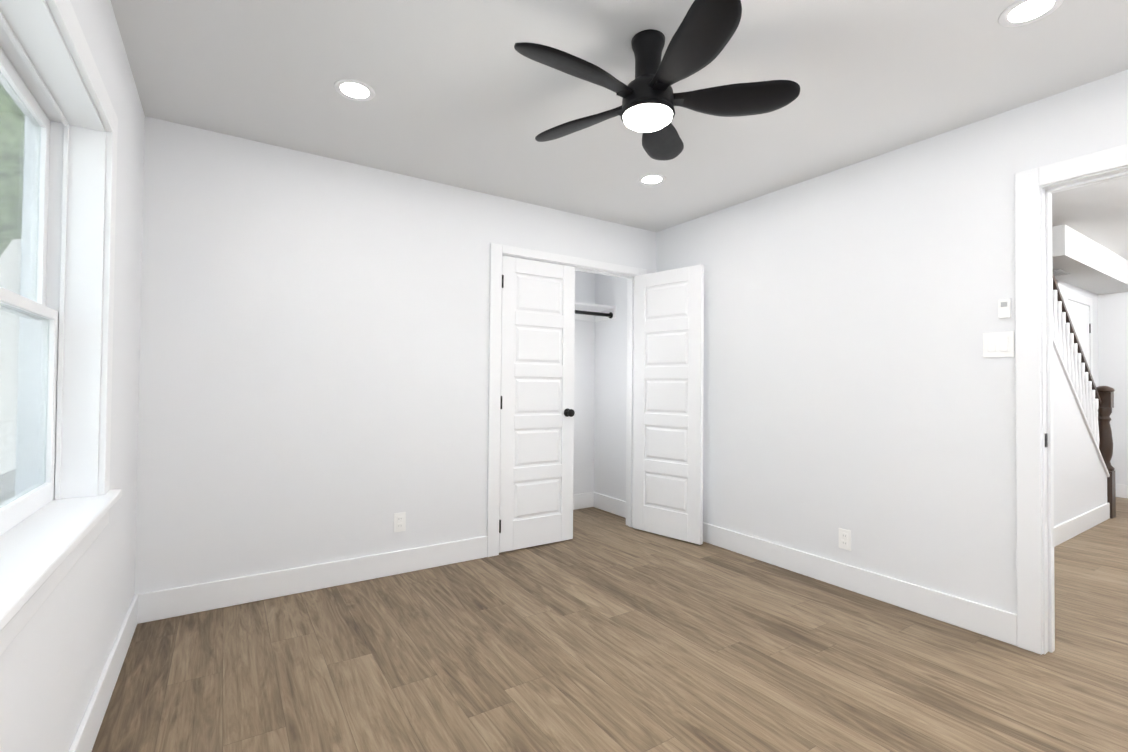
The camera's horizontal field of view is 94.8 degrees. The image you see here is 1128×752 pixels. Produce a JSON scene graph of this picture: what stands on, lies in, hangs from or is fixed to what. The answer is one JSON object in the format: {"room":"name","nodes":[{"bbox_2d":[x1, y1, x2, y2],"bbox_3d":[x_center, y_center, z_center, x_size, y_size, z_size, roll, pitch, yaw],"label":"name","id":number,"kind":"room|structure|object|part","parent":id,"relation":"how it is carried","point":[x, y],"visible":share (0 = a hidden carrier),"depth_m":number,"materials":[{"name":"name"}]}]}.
{"room":"empty bedroom","nodes":[
{"label":"empty bedroom","id":0,"kind":"room"},
{"bbox_2d":[0,0,144,751],"bbox_3d":[-1.102,-0.057,0.887,0.190,2.440,3.710,1,-1,-33],"label":"wall","id":1,"kind":"structure","parent":0,"point":[54,656],"depth_m":1.77,"materials":[{"name":"paint"}]},
{"bbox_2d":[0,0,117,655],"bbox_3d":[-1.270,-0.203,1.137,0.238,1.404,1.412,1,-1,-33],"label":"window","id":2,"kind":"structure","parent":1,"relation":"in","point":[33,46],"depth_m":1.58,"materials":[{"name":"paint"}]},
{"bbox_3d":[-1.295,-0.215,1.121,0.058,1.198,1.226,1,-1,-33],"label":"window sashes","id":3,"kind":"part","parent":2,"relation":"part of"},
{"bbox_2d":[0,489,121,631],"bbox_3d":[-1.224,0.401,1.161,0.180,0.028,1.452,1,-1,-33],"label":"window sill","id":4,"kind":"structure","parent":1,"relation":"attached to","point":[39,546],"depth_m":1.21,"materials":[{"name":"paint"}]},
{"bbox_2d":[69,593,144,751],"bbox_3d":[-1.057,1.095,0.976,0.019,0.140,3.590,1,-1,-33],"label":"baseboard","id":5,"kind":"structure","parent":1,"relation":"attached to","point":[86,735],"depth_m":1.84,"materials":[{"name":"paint"}]},
{"bbox_2d":[134,116,655,594],"bbox_3d":[-0.701,-0.012,3.439,3.660,2.440,0.120,1,-1,-33],"label":"wall","id":6,"kind":"structure","parent":0,"point":[314,352],"depth_m":2.89,"materials":[{"name":"paint"}]},
{"bbox_2d":[145,536,486,621],"bbox_3d":[-1.268,1.125,2.973,1.799,0.140,0.019,1,-1,-33],"label":"baseboard","id":7,"kind":"structure","parent":6,"relation":"attached to","point":[184,600],"depth_m":2.85,"materials":[{"name":"paint"}]},
{"bbox_2d":[394,512,405,531],"bbox_3d":[-1.000,0.891,3.157,0.070,0.114,0.008,1,-1,-33],"label":"electrical outlet","id":8,"kind":"object","parent":6,"relation":"attached to","point":[399,522],"visible":1,"depth_m":3.16,"materials":[{"name":"white plastic"}]},
{"bbox_2d":[499,255,574,552],"bbox_3d":[-0.170,0.192,3.688,0.611,2.030,0.105,1,-1,-33],"label":"closet door","id":9,"kind":"structure","parent":6,"relation":"in","point":[537,412],"depth_m":3.70,"materials":[{"name":"paint"}]},
{"bbox_2d":[487,243,646,556],"bbox_3d":[0.080,0.167,3.866,1.402,2.109,0.018,1,-1,-33],"label":"trim","id":10,"kind":"structure","parent":6,"relation":"attached to","point":[497,251],"depth_m":3.50,"materials":[{"name":"paint"}]},
{"bbox_2d":[502,254,637,526],"bbox_3d":[0.042,0.190,3.924,1.260,2.065,0.122,1,-1,-33],"label":"door frame","id":11,"kind":"structure","parent":6,"relation":"attached to","point":[630,401],"depth_m":4.25,"materials":[{"name":"paint"}]},
{"bbox_2d":[633,264,703,544],"bbox_3d":[0.789,0.205,3.982,0.611,2.030,0.042,0,-1,45],"label":"closet door","id":12,"kind":"structure","parent":6,"relation":"in","point":[668,404],"depth_m":3.94,"materials":[{"name":"paint"}]},
{"bbox_2d":[573,271,594,493],"bbox_3d":[-1.099,-0.005,4.111,3.350,2.440,0.120,1,-1,-33],"label":"wall","id":13,"kind":"structure","parent":0,"point":[584,398],"depth_m":4.88,"materials":[{"name":"paint"}]},
{"bbox_2d":[573,492,592,509],"bbox_3d":[-0.347,1.158,4.508,1.520,0.140,0.019,1,-1,-33],"label":"baseboard","id":14,"kind":"structure","parent":13,"relation":"attached to","point":[583,500],"depth_m":4.85,"materials":[{"name":"paint"}]},
{"bbox_2d":[575,302,615,321],"bbox_3d":[-0.250,-0.587,4.410,1.520,0.109,0.320,1,-1,-33],"label":"closet shelf","id":15,"kind":"object","parent":13,"relation":"attached to","point":[582,306],"visible":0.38,"depth_m":4.77,"materials":[{"name":"paint"}]},
{"bbox_2d":[575,310,612,317],"bbox_3d":[-0.190,-0.564,4.318,1.481,0.056,0.055,1,-1,-33],"label":"hanging rail","id":16,"kind":"object","parent":15,"relation":"attached to","point":[610,315],"visible":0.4,"depth_m":4.61,"materials":[{"name":"black metal"}]},
{"bbox_2d":[91,497,1127,751],"bbox_3d":[2.478,1.282,3.231,8.790,0.100,5.490,1,-1,-33],"label":"floor","id":17,"kind":"structure","parent":0,"point":[601,631],"depth_m":2.14,"materials":[{"name":"brown wood"}]},
{"bbox_2d":[1096,386,1115,518],"bbox_3d":[4.927,0.683,4.729,0.139,1.190,0.136,1,-1,-33],"label":"newel post","id":18,"kind":"object","parent":17,"relation":"on","point":[1106,395],"visible":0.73,"depth_m":4.69,"materials":[{"name":"brown wood"}]},
{"bbox_2d":[594,274,626,500],"bbox_3d":[0.495,0.018,4.689,0.050,2.440,0.660,1,-1,-33],"label":"wall","id":19,"kind":"structure","parent":0,"point":[610,402],"depth_m":4.74,"materials":[{"name":"paint"}]},
{"bbox_2d":[593,492,625,517],"bbox_3d":[0.461,1.167,4.643,0.019,0.140,0.640,1,-1,-33],"label":"baseboard","id":20,"kind":"structure","parent":19,"relation":"attached to","point":[600,501],"depth_m":4.71,"materials":[{"name":"paint"}]},
{"bbox_2d":[110,0,1127,231],"bbox_3d":[0.114,-1.295,2.234,3.660,0.100,4.610,1,-1,-33],"label":"ceiling","id":21,"kind":"structure","parent":0,"point":[468,96],"depth_m":2.18,"materials":[{"name":"paint"}]},
{"bbox_2d":[334,79,374,100],"bbox_3d":[-0.916,-1.250,2.271,0.168,0.004,0.168,1,-1,-33],"label":"recessed light","id":22,"kind":"object","parent":21,"relation":"in","point":[352,89],"visible":1,"depth_m":2.26,"materials":[{"name":"paint"}]},
{"bbox_2d":[638,174,665,184],"bbox_3d":[0.548,-1.222,3.230,0.168,0.004,0.168,1,-1,-33],"label":"recessed light","id":23,"kind":"object","parent":21,"relation":"in","point":[652,179],"visible":1,"depth_m":3.22,"materials":[{"name":"paint"}]},
{"bbox_2d":[514,0,799,160],"bbox_3d":[0.273,-1.088,1.903,1.005,0.320,1.047,1,-1,-33],"label":"ceiling fan","id":24,"kind":"object","parent":21,"relation":"hanging from","point":[703,34],"visible":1,"depth_m":1.85,"materials":[{"name":"black"}]},
{"bbox_2d":[998,0,1063,26],"bbox_3d":[1.576,-1.237,1.752,0.168,0.004,0.168,1,-1,-33],"label":"recessed light","id":25,"kind":"object","parent":21,"relation":"in","point":[1020,13],"visible":1,"depth_m":1.76,"materials":[{"name":"paint"}]},
{"bbox_2d":[656,70,1127,613],"bbox_3d":[1.583,0.004,3.184,0.120,2.440,4.610,1,-1,-33],"label":"wall","id":26,"kind":"structure","parent":0,"point":[858,386],"depth_m":2.83,"materials":[{"name":"paint"}]},
{"bbox_2d":[839,528,850,550],"bbox_3d":[1.617,0.941,2.987,0.008,0.114,0.070,1,-1,-33],"label":"electrical outlet","id":27,"kind":"object","parent":26,"relation":"attached to","point":[845,539],"visible":1,"depth_m":2.98,"materials":[{"name":"white plastic"}]},
{"bbox_2d":[703,522,1016,645],"bbox_3d":[1.393,1.154,3.318,0.015,0.140,2.359,1,-1,-33],"label":"baseboard","id":28,"kind":"structure","parent":26,"relation":"attached to","point":[991,622],"depth_m":2.82,"materials":[{"name":"paint"}]},
{"bbox_2d":[983,331,1013,357],"bbox_3d":[2.017,-0.145,2.408,0.010,0.116,0.116,1,-1,-33],"label":"rocker light switch","id":29,"kind":"object","parent":26,"relation":"attached to","point":[998,344],"visible":1,"depth_m":2.41,"materials":[{"name":"white plastic"}]},
{"bbox_2d":[998,299,1010,317],"bbox_3d":[2.029,-0.310,2.388,0.016,0.086,0.042,1,-1,-33],"label":"thermostat","id":30,"kind":"object","parent":26,"relation":"attached to","point":[1004,308],"visible":1,"depth_m":2.38,"materials":[{"name":"white plastic"}]},
{"bbox_2d":[1015,144,1127,654],"bbox_3d":[2.376,0.143,1.969,0.156,2.136,0.992,1,-1,-33],"label":"door frame","id":31,"kind":"structure","parent":26,"relation":"attached to","point":[1029,183],"depth_m":2.29,"materials":[{"name":"paint"}]},
{"bbox_2d":[1045,433,1047,446],"bbox_3d":[2.125,0.284,2.285,0.028,0.060,0.002,1,-1,-33],"label":"strike plate","id":32,"kind":"object","parent":31,"relation":"attached to","point":[1046,440],"visible":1,"depth_m":2.28,"materials":[{"name":"black metal"}]},
{"bbox_2d":[1053,347,1106,525],"bbox_3d":[3.391,0.029,3.753,3.530,2.440,0.100,1,-1,-33],"label":"wall","id":33,"kind":"structure","parent":0,"point":[1080,482],"depth_m":4.08,"materials":[{"name":"paint"}]},
{"bbox_2d":[1053,336,1109,546],"bbox_3d":[3.403,0.021,3.761,3.523,2.455,0.130,1,-1,-33],"label":"trim","id":34,"kind":"structure","parent":33,"relation":"attached to","point":[1071,528],"depth_m":4.17,"materials":[{"name":"paint"}]},
{"bbox_2d":[1052,271,1101,446],"bbox_3d":[4.061,-0.194,4.194,1.912,1.986,0.042,1,-1,-33],"label":"balusters","id":35,"kind":"object","parent":34,"relation":"on","point":[1071,352],"visible":0.4,"depth_m":4.30,"materials":[{"name":"paint"}]},
{"bbox_2d":[1052,176,1127,294],"bbox_3d":[4.451,-1.116,3.539,5.030,0.340,3.600,1,-1,-33],"label":"ceiling","id":36,"kind":"structure","parent":0,"point":[1089,238],"depth_m":4.14,"materials":[{"name":"paint"}]},
{"bbox_2d":[1052,269,1069,275],"bbox_3d":[4.385,-0.922,4.665,0.320,0.012,0.180,1,-1,-33],"label":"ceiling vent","id":37,"kind":"object","parent":36,"relation":"in","point":[1057,272],"visible":0.42,"depth_m":4.61,"materials":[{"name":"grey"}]},
{"bbox_2d":[1098,292,1127,484],"bbox_3d":[6.683,0.071,4.595,0.100,2.440,2.740,1,-1,-33],"label":"wall","id":38,"kind":"structure","parent":0,"point":[1112,340],"depth_m":5.59,"materials":[{"name":"paint"}]},
{"bbox_2d":[1056,280,1098,386],"bbox_3d":[5.319,0.072,5.399,1.500,2.440,0.100,1,-1,-33],"label":"door","id":39,"kind":"structure","parent":38,"relation":"in","point":[1072,288],"depth_m":5.63,"materials":[{"name":"paint"}]},
{"bbox_2d":[1062,289,1127,497],"bbox_3d":[6.055,0.216,4.181,1.400,2.125,2.740,1,-1,-33],"label":"trim","id":40,"kind":"structure","parent":38,"relation":"attached to","point":[1081,316],"depth_m":5.33,"materials":[{"name":"paint"}]}
]}

